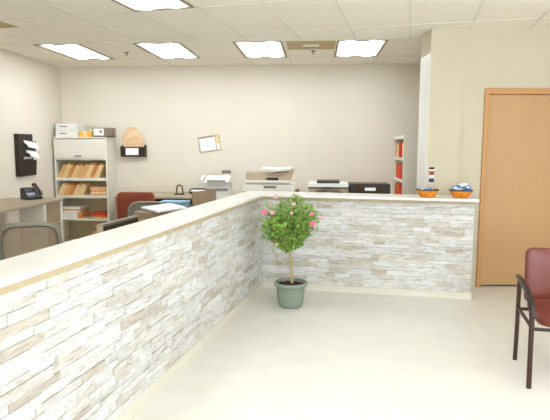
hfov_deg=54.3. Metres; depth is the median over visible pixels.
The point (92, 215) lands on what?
folder
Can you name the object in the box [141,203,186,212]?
paper pad
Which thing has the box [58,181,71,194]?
folder
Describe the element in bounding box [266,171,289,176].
tray
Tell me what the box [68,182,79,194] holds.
folder
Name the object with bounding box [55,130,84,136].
box
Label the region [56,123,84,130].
box
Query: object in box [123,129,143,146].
folder
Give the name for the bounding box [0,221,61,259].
mesh chair
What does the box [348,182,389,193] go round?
printer
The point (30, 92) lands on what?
wall
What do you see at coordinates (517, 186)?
door
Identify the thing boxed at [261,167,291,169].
sheaf
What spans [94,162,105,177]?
folder
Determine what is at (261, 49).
recessed light
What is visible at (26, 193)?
desk phone
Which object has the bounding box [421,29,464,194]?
wall pillar
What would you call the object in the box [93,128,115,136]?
storage box
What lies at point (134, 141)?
folder
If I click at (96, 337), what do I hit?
half wall
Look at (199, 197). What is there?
screen
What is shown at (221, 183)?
machine
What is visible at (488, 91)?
door frame
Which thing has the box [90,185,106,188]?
folder
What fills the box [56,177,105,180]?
shelf
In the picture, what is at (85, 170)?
folder
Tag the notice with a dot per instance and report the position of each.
(210, 143)
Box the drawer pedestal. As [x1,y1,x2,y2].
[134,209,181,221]
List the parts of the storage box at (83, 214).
panel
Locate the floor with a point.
(336, 355)
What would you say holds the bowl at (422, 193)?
on the countertop
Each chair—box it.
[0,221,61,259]
[117,192,154,218]
[128,201,163,216]
[513,247,549,388]
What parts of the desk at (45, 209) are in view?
drawer, drawer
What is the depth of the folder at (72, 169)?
8.47 m
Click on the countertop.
(18, 268)
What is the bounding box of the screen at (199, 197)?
[192,189,215,206]
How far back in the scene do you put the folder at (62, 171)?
8.48 m
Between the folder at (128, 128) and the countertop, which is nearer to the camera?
the countertop
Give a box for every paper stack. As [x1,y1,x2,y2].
[62,205,87,208]
[62,209,86,211]
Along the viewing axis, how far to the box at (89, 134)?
8.37 m
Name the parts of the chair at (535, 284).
leg, rail, armrest, leg, backrest, seat, cross rail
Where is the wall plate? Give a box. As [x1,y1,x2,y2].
[428,167,434,182]
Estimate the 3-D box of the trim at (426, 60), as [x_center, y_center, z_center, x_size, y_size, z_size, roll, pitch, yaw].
[1.679,-0.429,6.144,0.006,2.600,0.370,0,7,-1]
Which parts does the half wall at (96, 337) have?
wood trim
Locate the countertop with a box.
[0,191,479,287]
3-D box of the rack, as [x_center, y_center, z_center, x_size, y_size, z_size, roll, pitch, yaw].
[-2.281,-0.953,8.652,0.405,0.190,0.099,1,7,4]
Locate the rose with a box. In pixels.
[256,193,323,308]
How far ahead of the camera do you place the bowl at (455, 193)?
5.50 m
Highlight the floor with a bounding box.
[131,286,549,419]
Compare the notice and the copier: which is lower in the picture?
the copier
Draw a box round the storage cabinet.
[53,137,116,242]
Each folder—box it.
[58,162,69,176]
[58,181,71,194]
[62,161,76,176]
[64,182,75,194]
[67,163,78,176]
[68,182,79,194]
[71,162,83,176]
[73,182,85,194]
[75,163,86,177]
[78,182,93,194]
[80,161,92,177]
[84,162,97,177]
[90,162,102,177]
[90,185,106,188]
[90,188,106,189]
[91,190,106,191]
[91,192,106,193]
[91,211,106,214]
[92,215,107,216]
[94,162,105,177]
[122,127,137,146]
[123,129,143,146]
[125,136,142,146]
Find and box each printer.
[308,179,348,192]
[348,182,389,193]
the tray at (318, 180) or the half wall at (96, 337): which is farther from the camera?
the tray at (318, 180)
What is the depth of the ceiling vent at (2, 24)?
5.62 m
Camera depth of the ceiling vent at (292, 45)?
6.69 m
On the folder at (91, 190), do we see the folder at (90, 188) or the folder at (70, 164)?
the folder at (90, 188)
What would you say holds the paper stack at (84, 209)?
on the storage box at (83, 214)
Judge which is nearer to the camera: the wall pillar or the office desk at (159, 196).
the wall pillar
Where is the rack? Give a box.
[120,145,146,156]
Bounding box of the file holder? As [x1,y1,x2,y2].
[14,134,36,176]
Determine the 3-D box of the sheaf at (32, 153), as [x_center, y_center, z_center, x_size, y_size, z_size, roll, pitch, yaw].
[-3.498,-0.799,7.716,0.084,0.130,0.280,1,7,4]
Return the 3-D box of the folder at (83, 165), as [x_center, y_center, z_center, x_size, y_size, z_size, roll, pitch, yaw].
[-3.046,-0.643,8.582,0.168,0.230,0.315,1,7,4]
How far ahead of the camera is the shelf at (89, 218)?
8.50 m
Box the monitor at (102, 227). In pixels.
[97,215,138,232]
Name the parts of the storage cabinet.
flip door, panel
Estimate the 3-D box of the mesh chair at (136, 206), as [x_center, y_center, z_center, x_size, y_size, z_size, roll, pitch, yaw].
[-1.647,0.368,6.556,0.598,0.905,0.627,2,7,12]
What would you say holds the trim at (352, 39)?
attached to the wall at (341, 122)
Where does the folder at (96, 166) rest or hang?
on the storage cabinet
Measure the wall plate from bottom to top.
0.185 m
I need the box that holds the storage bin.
[159,200,190,207]
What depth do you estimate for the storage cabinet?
8.49 m
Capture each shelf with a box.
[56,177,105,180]
[57,193,106,197]
[63,216,107,220]
[393,135,417,194]
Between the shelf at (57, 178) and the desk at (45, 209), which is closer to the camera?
the desk at (45, 209)
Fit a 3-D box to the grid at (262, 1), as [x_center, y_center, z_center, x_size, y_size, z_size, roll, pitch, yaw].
[0.338,-1.493,1.876,8.674,0.020,9.144,1,7,4]
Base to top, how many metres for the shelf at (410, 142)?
1.750 m
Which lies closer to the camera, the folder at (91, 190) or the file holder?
the file holder
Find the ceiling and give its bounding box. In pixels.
[0,0,549,66]
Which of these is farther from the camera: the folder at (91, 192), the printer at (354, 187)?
the folder at (91, 192)
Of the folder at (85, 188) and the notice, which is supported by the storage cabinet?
the folder at (85, 188)
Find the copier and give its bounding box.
[242,168,299,191]
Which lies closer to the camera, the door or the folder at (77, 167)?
the door
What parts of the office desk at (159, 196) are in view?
panel, modesty panel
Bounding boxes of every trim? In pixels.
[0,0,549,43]
[0,39,420,66]
[416,53,430,194]
[481,285,516,285]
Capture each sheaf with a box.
[24,140,38,148]
[24,150,39,158]
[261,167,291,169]
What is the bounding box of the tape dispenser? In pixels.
[174,184,184,194]
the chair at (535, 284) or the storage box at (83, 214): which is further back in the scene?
the storage box at (83, 214)
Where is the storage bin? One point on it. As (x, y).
(186, 203)
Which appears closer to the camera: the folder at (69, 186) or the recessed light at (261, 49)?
the recessed light at (261, 49)
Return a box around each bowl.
[416,188,438,196]
[449,189,472,197]
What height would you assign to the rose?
1.132 m
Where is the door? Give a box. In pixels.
[481,95,549,284]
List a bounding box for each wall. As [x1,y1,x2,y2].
[0,49,61,258]
[0,197,474,419]
[60,63,420,194]
[458,30,549,286]
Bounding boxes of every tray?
[189,188,204,193]
[204,175,230,182]
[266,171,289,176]
[317,179,339,182]
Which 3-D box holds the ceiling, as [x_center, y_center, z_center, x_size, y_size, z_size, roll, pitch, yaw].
[0.436,-1.645,2.800,9.200,0.096,11.600,1,7,4]
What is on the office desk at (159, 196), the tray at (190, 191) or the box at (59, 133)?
the tray at (190, 191)
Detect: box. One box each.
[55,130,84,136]
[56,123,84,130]
[62,210,88,217]
[87,132,92,136]
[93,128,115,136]
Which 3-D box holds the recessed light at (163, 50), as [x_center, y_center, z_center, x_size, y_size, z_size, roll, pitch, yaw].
[-1.414,-2.123,7.148,0.600,0.026,1.170,1,7,4]
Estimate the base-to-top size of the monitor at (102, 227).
0.286 m
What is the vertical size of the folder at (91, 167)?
0.247 m
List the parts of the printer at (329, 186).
paper door, lid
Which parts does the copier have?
scanner lid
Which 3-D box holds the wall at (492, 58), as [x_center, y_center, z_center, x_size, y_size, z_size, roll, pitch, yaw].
[3.493,-0.547,6.066,2.900,2.860,0.140,0,7,-1]
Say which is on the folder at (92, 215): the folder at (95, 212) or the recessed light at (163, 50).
the folder at (95, 212)
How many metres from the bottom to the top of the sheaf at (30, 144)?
0.130 m
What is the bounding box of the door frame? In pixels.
[476,88,549,286]
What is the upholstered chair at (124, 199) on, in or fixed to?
on the floor
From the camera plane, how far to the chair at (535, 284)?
4.00 m
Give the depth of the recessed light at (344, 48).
6.93 m
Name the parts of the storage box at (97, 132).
panel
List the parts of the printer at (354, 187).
label plate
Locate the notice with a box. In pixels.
[197,134,221,153]
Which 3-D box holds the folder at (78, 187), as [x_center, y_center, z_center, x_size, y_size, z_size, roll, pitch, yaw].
[-3.104,-0.351,8.612,0.159,0.197,0.315,1,7,4]
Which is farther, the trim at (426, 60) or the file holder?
the file holder
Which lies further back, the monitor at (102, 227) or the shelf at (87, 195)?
the shelf at (87, 195)
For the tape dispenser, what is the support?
on the office desk at (159, 196)
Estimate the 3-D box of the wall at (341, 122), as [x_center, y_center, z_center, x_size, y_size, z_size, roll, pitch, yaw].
[-0.101,-0.859,8.618,6.750,2.860,0.150,1,7,4]
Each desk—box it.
[0,198,63,253]
[114,192,191,219]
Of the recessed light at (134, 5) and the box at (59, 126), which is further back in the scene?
the box at (59, 126)
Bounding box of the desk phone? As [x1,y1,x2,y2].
[20,183,42,199]
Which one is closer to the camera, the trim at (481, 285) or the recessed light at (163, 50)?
the trim at (481, 285)
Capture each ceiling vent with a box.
[0,21,18,27]
[286,41,335,49]
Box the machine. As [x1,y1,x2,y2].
[202,170,232,199]
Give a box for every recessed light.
[33,44,113,59]
[112,0,193,11]
[132,43,199,58]
[232,41,286,57]
[334,40,387,56]
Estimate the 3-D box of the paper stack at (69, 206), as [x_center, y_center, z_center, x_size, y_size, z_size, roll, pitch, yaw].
[-3.217,-0.050,8.657,0.300,0.026,0.290,1,7,4]
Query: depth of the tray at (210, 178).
7.92 m
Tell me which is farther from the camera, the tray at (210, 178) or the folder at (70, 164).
the folder at (70, 164)
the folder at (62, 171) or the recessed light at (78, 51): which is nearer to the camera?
the recessed light at (78, 51)
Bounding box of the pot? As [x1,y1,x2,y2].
[274,278,306,308]

